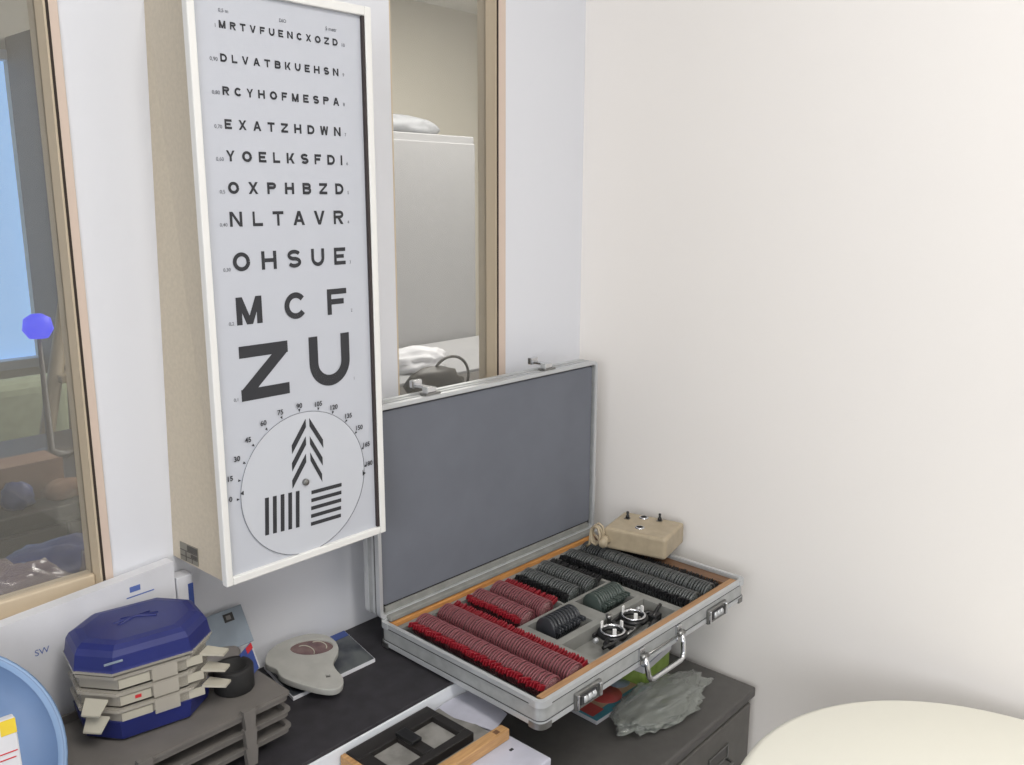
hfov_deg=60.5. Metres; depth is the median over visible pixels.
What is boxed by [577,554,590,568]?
lens
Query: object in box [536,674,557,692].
lens
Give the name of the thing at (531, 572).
lens
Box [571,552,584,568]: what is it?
lens
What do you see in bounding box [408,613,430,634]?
lens
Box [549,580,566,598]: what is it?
lens
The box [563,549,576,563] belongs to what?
lens
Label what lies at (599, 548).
lens
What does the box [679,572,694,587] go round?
lens
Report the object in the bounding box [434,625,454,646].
lens
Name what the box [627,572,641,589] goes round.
lens
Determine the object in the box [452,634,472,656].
lens
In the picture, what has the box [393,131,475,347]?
tall cabinet
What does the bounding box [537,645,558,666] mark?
lens
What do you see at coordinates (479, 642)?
lens
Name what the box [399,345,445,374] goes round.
bag
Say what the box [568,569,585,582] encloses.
lens
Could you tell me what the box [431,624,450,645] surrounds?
lens
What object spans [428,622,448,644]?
lens
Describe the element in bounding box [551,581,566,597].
lens
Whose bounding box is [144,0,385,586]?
chart
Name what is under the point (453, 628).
lens
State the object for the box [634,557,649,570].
lens
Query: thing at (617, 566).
lens
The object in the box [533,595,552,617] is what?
lens
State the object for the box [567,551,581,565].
lens
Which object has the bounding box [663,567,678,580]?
lens
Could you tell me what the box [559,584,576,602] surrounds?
lens
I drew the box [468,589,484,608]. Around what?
lens
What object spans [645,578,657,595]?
lens
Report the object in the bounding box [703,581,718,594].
lens
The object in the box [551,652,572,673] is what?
lens
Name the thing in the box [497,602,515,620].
lens
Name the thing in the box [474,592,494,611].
lens
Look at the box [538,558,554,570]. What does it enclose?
lens
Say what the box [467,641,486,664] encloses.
lens
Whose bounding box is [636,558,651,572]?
lens
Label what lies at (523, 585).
lens
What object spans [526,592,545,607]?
lens
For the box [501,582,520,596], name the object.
lens
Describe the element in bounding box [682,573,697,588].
lens
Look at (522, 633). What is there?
lens
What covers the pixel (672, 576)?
lens
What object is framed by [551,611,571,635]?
disc
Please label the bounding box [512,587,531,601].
lens
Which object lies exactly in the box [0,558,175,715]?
carton
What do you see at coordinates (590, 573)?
lens
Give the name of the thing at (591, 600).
disc
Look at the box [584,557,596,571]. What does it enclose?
lens
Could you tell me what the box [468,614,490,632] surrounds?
lens
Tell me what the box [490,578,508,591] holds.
lens
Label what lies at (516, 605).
lens
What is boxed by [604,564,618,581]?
lens
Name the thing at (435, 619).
lens
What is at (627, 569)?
lens
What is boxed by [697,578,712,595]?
lens
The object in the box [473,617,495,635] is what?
lens
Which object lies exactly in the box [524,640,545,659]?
lens
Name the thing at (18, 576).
clear bag
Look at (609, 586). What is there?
disc
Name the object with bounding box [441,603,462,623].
lens
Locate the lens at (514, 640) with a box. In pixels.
[508,632,529,652]
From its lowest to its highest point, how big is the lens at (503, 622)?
0.037 m
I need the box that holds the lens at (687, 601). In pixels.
[684,592,699,603]
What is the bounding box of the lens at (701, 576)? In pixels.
[687,575,702,588]
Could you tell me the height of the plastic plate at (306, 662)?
0.027 m
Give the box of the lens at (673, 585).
[662,584,676,603]
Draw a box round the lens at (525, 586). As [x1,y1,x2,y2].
[508,584,526,599]
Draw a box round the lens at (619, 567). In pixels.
[609,566,623,581]
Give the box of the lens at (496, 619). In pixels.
[475,618,497,636]
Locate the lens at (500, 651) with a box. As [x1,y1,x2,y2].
[485,650,506,674]
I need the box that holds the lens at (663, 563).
[649,562,664,574]
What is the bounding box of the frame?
[346,706,473,764]
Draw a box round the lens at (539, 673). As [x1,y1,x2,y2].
[525,669,548,694]
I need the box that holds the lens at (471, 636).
[455,635,477,658]
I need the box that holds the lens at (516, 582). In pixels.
[498,581,517,595]
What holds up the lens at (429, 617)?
in the case
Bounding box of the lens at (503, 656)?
[490,652,512,676]
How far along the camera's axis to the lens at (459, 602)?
1.43 m
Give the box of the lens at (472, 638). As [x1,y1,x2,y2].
[457,637,478,659]
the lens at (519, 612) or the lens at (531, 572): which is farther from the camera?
the lens at (531, 572)
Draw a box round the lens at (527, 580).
[525,571,543,587]
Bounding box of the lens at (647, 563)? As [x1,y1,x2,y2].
[641,560,656,572]
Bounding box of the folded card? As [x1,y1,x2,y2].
[240,643,259,672]
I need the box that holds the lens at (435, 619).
[419,618,438,639]
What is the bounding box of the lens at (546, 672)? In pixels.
[529,671,548,695]
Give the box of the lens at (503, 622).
[483,620,504,639]
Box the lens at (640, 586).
[639,576,653,593]
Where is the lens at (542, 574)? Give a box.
[530,573,545,588]
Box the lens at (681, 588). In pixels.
[671,587,685,605]
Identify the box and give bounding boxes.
[0,450,63,507]
[63,598,230,738]
[471,727,550,764]
[586,511,682,559]
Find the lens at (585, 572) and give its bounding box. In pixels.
[570,570,586,582]
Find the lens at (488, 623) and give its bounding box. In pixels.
[478,620,499,637]
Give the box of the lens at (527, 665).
[513,663,531,687]
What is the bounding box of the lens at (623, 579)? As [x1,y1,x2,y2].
[622,570,635,586]
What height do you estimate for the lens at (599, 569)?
0.038 m
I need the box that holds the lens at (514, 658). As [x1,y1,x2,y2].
[498,656,519,680]
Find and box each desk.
[0,429,82,557]
[226,616,467,764]
[399,335,478,386]
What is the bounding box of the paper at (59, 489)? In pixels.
[39,477,78,500]
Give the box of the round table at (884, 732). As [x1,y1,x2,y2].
[741,700,1023,764]
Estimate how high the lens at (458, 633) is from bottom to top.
0.037 m
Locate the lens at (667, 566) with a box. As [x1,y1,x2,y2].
[654,564,668,578]
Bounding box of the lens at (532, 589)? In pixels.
[515,587,533,602]
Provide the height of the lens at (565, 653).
0.038 m
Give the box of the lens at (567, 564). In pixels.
[551,563,568,576]
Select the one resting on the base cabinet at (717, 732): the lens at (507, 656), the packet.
the packet
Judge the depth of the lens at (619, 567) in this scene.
1.58 m
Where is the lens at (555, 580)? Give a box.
[544,579,559,594]
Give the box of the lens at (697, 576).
[684,573,698,594]
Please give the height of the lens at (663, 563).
0.038 m
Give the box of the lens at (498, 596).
[484,596,501,615]
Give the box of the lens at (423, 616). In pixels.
[410,614,430,635]
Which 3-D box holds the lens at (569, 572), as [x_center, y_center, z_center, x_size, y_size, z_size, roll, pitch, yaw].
[0.107,0.352,1.573,0.008,0.037,0.050,11,16,43]
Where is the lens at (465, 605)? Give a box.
[445,603,467,621]
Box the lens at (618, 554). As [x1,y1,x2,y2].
[613,552,628,563]
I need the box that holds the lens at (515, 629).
[495,627,517,645]
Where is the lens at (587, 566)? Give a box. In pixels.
[585,557,599,571]
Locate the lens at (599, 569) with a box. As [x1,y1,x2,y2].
[597,561,612,576]
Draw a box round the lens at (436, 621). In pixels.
[422,619,440,641]
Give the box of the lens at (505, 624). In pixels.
[485,622,507,641]
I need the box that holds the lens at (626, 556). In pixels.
[619,553,634,564]
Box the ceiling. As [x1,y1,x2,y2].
[414,0,476,13]
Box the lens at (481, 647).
[469,642,490,665]
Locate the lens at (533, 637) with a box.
[513,634,535,654]
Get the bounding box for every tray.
[61,670,290,764]
[66,645,228,688]
[68,651,229,717]
[70,666,230,733]
[340,708,508,764]
[435,708,488,764]
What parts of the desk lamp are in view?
lamp stem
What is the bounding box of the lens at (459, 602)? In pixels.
[439,601,460,618]
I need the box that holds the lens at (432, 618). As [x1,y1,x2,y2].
[417,617,437,636]
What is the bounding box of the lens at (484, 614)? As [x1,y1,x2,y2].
[464,612,485,630]
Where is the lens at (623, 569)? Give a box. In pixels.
[614,567,627,582]
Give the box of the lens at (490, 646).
[474,645,495,668]
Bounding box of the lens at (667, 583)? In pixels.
[657,582,671,600]
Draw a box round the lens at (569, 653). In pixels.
[548,652,570,675]
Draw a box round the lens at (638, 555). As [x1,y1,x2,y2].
[624,554,639,567]
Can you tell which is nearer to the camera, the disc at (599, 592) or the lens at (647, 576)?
the disc at (599, 592)
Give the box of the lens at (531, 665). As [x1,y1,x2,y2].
[515,664,536,688]
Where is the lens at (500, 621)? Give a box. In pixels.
[480,620,502,638]
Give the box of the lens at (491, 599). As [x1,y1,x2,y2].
[481,595,498,614]
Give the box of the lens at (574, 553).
[566,550,578,565]
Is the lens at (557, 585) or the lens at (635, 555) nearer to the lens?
the lens at (557, 585)
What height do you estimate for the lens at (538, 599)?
0.037 m
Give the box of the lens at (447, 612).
[443,604,464,620]
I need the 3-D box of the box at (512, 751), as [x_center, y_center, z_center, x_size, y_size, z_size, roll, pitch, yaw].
[-0.094,0.854,1.223,0.192,0.721,0.221,11,16,41]
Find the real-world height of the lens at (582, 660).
0.038 m
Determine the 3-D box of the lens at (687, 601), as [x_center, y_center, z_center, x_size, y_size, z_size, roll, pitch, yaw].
[0.303,0.372,1.480,0.007,0.038,0.049,11,16,41]
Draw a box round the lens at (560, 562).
[545,560,561,573]
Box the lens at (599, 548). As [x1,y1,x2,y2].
[594,547,606,558]
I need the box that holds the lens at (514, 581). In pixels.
[496,580,515,593]
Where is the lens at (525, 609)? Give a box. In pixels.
[512,608,532,626]
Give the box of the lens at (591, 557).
[581,556,597,571]
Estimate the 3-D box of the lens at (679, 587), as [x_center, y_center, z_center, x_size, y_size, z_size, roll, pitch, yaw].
[0.280,0.368,1.501,0.008,0.037,0.050,11,16,41]
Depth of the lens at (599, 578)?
1.53 m
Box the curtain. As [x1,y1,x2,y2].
[5,29,64,372]
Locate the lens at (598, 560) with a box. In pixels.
[588,558,601,573]
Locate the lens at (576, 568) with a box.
[561,566,578,580]
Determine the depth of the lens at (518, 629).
1.34 m
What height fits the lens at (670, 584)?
0.037 m
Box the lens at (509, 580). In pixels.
[492,578,510,592]
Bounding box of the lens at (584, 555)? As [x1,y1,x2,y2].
[574,553,587,569]
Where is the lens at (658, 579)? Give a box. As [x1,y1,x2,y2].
[647,578,661,596]
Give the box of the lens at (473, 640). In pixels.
[460,638,478,660]
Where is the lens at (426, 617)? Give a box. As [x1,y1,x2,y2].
[413,615,432,636]
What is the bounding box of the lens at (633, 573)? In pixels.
[624,571,638,587]
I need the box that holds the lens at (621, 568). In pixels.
[611,566,624,583]
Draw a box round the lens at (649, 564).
[644,561,658,573]
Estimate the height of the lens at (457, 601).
0.037 m
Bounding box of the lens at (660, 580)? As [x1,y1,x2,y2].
[649,579,663,598]
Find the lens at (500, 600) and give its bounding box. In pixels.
[489,598,506,617]
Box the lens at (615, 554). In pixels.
[610,551,625,563]
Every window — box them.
[0,0,113,619]
[0,49,38,370]
[389,0,505,395]
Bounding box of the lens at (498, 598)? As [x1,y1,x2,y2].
[486,597,503,615]
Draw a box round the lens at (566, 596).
[563,586,581,601]
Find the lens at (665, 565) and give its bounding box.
[651,563,666,577]
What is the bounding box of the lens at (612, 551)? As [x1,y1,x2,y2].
[606,550,620,562]
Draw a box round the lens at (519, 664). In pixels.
[506,660,527,684]
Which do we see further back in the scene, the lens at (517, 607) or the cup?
the lens at (517, 607)
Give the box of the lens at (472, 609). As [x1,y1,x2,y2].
[452,607,473,624]
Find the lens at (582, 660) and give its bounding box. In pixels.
[562,657,584,679]
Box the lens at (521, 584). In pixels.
[503,583,522,597]
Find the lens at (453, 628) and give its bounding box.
[438,627,457,649]
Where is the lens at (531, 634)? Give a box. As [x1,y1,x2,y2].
[511,633,532,653]
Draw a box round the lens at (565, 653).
[545,650,567,670]
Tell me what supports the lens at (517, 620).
in the case
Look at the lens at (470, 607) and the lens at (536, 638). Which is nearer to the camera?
the lens at (536, 638)
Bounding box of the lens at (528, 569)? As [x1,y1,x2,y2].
[516,568,531,582]
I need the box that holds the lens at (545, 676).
[532,672,554,694]
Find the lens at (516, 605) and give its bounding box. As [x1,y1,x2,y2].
[502,604,519,624]
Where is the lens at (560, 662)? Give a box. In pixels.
[554,652,575,679]
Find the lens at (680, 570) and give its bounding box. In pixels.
[667,568,681,580]
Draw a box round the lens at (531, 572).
[521,570,536,586]
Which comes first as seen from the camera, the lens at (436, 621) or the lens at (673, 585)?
the lens at (436, 621)
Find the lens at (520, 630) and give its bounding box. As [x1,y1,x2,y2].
[500,628,522,652]
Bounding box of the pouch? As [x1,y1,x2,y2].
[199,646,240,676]
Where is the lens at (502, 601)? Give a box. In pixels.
[491,599,508,618]
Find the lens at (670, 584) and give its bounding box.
[659,583,673,600]
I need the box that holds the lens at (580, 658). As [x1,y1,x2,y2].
[560,656,581,680]
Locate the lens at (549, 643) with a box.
[529,642,550,662]
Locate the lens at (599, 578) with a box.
[584,575,601,592]
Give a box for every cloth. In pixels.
[0,481,35,510]
[393,114,439,133]
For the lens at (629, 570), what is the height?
0.038 m
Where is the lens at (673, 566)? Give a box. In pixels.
[659,565,674,578]
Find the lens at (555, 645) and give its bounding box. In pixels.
[534,644,556,664]
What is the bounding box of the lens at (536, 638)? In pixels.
[516,636,537,655]
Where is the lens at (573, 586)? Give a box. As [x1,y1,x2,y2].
[561,585,578,602]
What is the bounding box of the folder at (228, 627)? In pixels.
[191,604,253,655]
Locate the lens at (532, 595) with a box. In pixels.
[524,592,543,605]
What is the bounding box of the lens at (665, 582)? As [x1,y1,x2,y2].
[655,581,668,598]
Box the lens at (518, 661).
[504,659,526,683]
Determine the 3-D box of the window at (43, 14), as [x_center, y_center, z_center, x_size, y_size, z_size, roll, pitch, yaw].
[-0.891,-0.286,0.632,0.046,1.330,1.074,11,16,41]
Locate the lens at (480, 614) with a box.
[461,611,482,629]
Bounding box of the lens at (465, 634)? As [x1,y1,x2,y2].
[450,633,470,655]
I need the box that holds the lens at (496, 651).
[482,649,502,672]
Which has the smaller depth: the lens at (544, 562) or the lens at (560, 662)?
the lens at (560, 662)
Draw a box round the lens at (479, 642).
[465,640,484,662]
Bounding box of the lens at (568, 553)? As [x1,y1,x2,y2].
[561,549,576,562]
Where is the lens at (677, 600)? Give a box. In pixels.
[676,589,690,606]
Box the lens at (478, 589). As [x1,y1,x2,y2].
[466,588,482,607]
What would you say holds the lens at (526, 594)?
in the case
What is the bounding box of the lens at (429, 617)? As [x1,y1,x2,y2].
[415,616,435,637]
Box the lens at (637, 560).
[631,557,646,569]
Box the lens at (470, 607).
[450,606,471,624]
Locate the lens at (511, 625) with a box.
[490,624,512,643]
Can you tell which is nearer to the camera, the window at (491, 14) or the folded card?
the folded card
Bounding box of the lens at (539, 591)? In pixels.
[522,590,540,605]
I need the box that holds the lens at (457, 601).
[437,600,458,617]
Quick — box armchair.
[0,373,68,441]
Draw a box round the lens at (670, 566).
[656,565,671,581]
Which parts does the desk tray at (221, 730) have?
stacking post, stacking post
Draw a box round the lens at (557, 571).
[554,565,570,576]
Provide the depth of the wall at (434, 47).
5.40 m
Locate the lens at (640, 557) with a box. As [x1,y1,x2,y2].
[627,555,642,567]
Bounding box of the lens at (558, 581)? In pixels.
[546,579,561,595]
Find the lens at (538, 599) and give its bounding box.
[531,594,550,616]
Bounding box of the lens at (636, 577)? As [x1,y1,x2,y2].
[629,572,641,590]
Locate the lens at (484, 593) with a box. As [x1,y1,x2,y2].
[472,591,489,610]
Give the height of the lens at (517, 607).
0.037 m
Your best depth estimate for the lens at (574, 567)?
1.57 m
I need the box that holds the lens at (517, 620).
[514,609,534,625]
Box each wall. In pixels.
[0,0,478,378]
[57,0,585,668]
[579,0,1023,754]
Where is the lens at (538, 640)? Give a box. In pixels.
[518,637,540,657]
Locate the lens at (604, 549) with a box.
[599,547,610,557]
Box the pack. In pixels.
[0,714,21,764]
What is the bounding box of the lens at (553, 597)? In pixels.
[535,595,554,617]
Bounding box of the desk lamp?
[22,313,73,457]
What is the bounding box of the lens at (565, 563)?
[549,562,566,574]
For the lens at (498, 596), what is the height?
0.037 m
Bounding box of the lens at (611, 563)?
[600,562,614,579]
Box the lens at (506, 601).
[493,600,510,619]
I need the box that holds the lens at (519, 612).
[510,607,529,627]
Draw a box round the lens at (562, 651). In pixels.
[543,648,564,668]
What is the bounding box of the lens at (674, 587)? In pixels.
[665,585,678,602]
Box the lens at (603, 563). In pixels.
[595,561,609,577]
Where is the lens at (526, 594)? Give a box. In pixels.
[519,590,538,604]
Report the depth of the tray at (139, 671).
1.05 m
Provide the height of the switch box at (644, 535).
0.057 m
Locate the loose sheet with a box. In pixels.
[435,691,506,730]
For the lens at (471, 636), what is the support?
in the case
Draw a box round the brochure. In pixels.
[264,631,374,700]
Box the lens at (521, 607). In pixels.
[507,606,526,627]
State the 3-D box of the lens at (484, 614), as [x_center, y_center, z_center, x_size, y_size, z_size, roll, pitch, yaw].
[-0.059,0.388,1.401,0.006,0.038,0.049,11,16,41]
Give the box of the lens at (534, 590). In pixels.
[517,588,536,603]
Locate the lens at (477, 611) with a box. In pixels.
[457,610,478,627]
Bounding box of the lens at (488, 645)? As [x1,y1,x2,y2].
[473,644,492,666]
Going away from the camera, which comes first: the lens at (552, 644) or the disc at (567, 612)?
the lens at (552, 644)
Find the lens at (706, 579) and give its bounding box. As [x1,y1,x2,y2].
[692,577,707,590]
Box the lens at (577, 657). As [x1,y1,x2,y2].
[557,654,579,676]
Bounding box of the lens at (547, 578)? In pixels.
[537,576,552,592]
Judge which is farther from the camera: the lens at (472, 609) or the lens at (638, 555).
the lens at (638, 555)
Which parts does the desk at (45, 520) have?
drawer, drawer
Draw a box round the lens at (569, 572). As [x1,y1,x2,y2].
[563,568,580,580]
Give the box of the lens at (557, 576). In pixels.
[556,565,572,577]
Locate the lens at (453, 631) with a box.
[441,628,459,650]
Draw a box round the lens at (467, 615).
[459,610,480,628]
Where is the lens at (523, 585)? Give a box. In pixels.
[505,584,524,598]
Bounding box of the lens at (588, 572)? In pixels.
[572,571,589,584]
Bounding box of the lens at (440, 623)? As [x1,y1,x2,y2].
[426,621,444,643]
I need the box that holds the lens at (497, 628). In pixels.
[488,624,509,642]
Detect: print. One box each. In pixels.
[35,584,153,655]
[180,545,197,563]
[210,8,351,401]
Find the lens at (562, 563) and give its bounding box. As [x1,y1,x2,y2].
[547,561,563,574]
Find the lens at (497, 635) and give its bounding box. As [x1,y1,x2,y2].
[492,626,514,644]
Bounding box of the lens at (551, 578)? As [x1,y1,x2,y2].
[539,577,555,591]
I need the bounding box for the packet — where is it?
[622,646,670,685]
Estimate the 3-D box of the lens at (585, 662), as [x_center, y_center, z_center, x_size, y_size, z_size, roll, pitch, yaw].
[0.093,0.418,1.261,0.006,0.038,0.050,11,16,43]
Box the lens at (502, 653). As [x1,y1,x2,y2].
[488,651,507,675]
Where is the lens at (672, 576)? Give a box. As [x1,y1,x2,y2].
[668,569,684,584]
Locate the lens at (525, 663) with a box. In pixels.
[510,662,530,685]
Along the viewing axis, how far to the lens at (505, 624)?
1.36 m
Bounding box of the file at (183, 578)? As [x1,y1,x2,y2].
[174,569,194,603]
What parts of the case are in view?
lid, plate, handle mount, handle, hinge rod, handle mount, plate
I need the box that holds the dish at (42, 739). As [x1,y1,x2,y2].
[0,656,67,764]
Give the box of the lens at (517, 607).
[505,605,522,624]
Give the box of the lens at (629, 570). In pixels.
[619,569,634,586]
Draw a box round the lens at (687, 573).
[674,571,688,583]
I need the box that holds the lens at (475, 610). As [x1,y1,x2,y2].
[454,609,476,626]
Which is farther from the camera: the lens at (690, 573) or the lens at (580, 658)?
the lens at (690, 573)
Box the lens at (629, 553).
[615,552,630,563]
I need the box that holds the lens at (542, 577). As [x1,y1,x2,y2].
[532,574,547,589]
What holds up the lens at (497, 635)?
in the case
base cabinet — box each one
[400,371,478,394]
[500,653,754,764]
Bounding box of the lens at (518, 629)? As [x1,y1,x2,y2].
[498,628,519,647]
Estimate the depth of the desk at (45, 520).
2.03 m
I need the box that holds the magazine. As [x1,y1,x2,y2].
[571,678,652,724]
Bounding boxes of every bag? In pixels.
[0,557,73,595]
[6,533,83,572]
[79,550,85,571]
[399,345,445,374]
[403,355,469,393]
[609,669,713,735]
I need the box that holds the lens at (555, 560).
[540,558,557,571]
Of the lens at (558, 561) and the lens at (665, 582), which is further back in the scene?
the lens at (558, 561)
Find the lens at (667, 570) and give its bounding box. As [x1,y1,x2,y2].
[661,567,676,580]
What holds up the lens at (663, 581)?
on the case
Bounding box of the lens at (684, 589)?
[674,588,687,605]
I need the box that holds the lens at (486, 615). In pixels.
[466,613,487,631]
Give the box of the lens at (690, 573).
[676,571,691,584]
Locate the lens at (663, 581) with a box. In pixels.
[652,580,666,597]
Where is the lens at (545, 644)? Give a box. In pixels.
[526,642,548,661]
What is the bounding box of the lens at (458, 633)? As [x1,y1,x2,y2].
[445,631,463,652]
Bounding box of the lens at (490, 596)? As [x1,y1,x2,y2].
[479,594,497,613]
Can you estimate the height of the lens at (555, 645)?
0.037 m
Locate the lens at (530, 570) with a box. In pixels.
[519,569,534,583]
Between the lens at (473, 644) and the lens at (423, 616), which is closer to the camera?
the lens at (473, 644)
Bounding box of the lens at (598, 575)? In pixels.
[581,574,599,593]
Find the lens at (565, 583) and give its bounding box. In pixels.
[554,582,568,600]
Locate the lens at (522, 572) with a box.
[515,567,529,582]
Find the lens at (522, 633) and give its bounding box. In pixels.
[503,630,524,649]
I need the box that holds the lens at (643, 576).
[634,574,648,591]
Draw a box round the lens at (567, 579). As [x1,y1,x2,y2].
[566,568,582,581]
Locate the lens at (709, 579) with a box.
[695,578,710,591]
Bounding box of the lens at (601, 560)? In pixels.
[591,559,604,574]
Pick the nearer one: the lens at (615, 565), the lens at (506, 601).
the lens at (506, 601)
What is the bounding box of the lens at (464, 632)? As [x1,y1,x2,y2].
[448,631,467,654]
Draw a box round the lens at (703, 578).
[689,576,704,589]
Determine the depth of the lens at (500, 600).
1.45 m
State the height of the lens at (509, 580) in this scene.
0.038 m
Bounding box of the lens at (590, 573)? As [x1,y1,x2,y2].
[574,572,591,586]
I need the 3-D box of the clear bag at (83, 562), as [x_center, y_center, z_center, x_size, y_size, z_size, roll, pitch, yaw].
[-0.592,0.279,1.249,0.049,0.095,0.056,11,16,41]
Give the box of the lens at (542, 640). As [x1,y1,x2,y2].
[521,639,543,663]
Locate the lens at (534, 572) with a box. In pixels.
[523,571,538,585]
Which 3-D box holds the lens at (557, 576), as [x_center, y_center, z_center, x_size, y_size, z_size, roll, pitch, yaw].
[0.095,0.350,1.584,0.006,0.038,0.049,11,16,41]
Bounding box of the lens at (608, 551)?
[603,549,617,559]
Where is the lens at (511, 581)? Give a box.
[494,579,512,593]
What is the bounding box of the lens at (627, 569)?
[616,568,631,585]
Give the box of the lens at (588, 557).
[579,555,592,569]
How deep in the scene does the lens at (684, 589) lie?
1.49 m
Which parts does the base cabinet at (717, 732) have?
drawer, drawer pull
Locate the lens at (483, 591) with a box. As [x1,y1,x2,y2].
[470,590,487,609]
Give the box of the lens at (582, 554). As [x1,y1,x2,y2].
[572,553,585,566]
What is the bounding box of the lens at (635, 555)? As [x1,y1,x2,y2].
[622,554,637,565]
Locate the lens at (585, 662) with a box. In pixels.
[566,659,587,677]
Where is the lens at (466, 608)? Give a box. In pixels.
[447,606,469,622]
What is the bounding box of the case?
[363,356,743,730]
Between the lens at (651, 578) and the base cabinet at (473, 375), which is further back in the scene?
the base cabinet at (473, 375)
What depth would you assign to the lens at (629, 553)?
1.64 m
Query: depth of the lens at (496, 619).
1.37 m
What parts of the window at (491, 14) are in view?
casing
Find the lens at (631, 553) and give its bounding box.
[618,553,633,564]
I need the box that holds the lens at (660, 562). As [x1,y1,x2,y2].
[646,561,661,576]
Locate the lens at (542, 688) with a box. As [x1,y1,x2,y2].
[538,675,560,691]
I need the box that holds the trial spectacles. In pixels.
[592,603,661,650]
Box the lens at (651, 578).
[642,577,656,594]
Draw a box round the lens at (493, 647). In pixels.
[478,646,497,669]
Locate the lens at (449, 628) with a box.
[435,626,455,648]
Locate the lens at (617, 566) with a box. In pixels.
[607,565,621,581]
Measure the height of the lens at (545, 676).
0.037 m
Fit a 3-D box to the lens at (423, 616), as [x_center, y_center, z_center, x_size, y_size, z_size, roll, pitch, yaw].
[-0.144,0.388,1.398,0.006,0.038,0.049,11,16,43]
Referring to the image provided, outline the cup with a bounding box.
[213,656,254,697]
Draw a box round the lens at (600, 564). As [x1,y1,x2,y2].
[593,560,608,577]
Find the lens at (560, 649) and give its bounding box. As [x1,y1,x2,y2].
[540,647,561,667]
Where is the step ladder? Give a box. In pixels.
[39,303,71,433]
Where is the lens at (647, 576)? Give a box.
[637,575,652,593]
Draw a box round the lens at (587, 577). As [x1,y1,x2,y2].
[580,574,596,594]
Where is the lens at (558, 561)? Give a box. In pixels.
[543,560,559,572]
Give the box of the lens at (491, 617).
[471,616,492,633]
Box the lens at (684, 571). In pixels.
[671,569,686,583]
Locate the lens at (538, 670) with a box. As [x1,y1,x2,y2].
[523,668,542,692]
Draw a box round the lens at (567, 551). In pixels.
[559,548,574,561]
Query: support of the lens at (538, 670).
in the case
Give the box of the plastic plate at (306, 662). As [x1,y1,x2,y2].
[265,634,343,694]
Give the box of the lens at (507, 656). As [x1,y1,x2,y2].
[493,654,513,677]
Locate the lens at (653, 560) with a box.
[639,559,654,571]
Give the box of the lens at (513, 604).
[500,603,517,621]
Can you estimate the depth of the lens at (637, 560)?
1.61 m
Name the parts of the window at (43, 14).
casing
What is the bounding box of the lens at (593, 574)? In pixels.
[577,573,594,593]
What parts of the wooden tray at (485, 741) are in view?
rail, rail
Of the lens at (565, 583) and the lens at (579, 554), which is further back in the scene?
the lens at (579, 554)
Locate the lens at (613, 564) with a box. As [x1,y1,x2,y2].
[602,563,616,579]
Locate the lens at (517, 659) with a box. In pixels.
[501,658,522,680]
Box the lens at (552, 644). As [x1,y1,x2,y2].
[532,643,553,663]
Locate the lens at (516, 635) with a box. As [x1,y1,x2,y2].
[505,632,526,650]
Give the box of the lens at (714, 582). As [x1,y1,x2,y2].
[700,580,715,596]
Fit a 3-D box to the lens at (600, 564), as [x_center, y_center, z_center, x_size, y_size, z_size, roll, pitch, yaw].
[0.163,0.345,1.609,0.008,0.037,0.050,11,16,42]
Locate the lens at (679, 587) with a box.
[668,586,682,604]
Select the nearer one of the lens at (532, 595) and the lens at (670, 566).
the lens at (532, 595)
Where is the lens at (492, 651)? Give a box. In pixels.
[480,647,500,670]
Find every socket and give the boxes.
[635,525,644,529]
[639,515,648,519]
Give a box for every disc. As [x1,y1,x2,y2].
[536,617,560,637]
[543,615,563,638]
[545,614,567,638]
[549,612,569,637]
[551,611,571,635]
[555,610,575,634]
[557,608,578,633]
[561,607,580,630]
[563,605,583,629]
[567,604,585,628]
[583,593,606,611]
[590,592,610,612]
[592,591,612,612]
[594,590,614,612]
[596,588,615,611]
[598,587,618,610]
[602,586,620,609]
[604,585,622,607]
[606,584,624,606]
[608,583,627,605]
[609,582,629,604]
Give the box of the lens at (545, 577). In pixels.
[535,575,550,591]
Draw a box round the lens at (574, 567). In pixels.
[559,566,575,578]
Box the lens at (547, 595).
[529,594,548,608]
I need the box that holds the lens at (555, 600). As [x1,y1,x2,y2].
[537,597,557,616]
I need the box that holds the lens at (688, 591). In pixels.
[678,590,692,607]
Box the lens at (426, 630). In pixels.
[424,620,442,642]
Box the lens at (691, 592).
[681,591,696,605]
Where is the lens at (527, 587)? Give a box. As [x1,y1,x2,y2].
[510,586,529,600]
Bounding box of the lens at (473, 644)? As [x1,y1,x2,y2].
[462,638,485,661]
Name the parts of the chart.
casing, maker plate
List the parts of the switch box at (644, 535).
coiled cord, toggle knob, toggle knob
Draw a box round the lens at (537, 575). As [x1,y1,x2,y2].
[528,572,543,587]
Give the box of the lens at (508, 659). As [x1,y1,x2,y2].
[495,655,516,679]
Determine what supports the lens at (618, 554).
in the case
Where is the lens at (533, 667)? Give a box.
[517,666,538,690]
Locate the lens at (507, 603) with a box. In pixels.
[496,601,513,619]
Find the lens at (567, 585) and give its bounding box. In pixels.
[556,583,571,601]
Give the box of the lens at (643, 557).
[629,555,644,571]
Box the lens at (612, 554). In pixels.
[608,551,622,560]
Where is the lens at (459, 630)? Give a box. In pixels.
[442,629,463,651]
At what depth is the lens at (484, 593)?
1.47 m
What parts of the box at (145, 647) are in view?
lid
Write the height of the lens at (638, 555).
0.037 m
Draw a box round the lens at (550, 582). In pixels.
[542,578,558,594]
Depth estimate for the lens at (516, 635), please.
1.33 m
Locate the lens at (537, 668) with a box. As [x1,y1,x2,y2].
[521,667,543,692]
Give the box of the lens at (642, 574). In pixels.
[631,573,645,591]
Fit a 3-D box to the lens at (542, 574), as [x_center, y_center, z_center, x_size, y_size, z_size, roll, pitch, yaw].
[0.048,0.357,1.551,0.007,0.038,0.049,11,16,41]
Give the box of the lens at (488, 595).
[477,593,495,612]
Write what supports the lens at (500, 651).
in the case

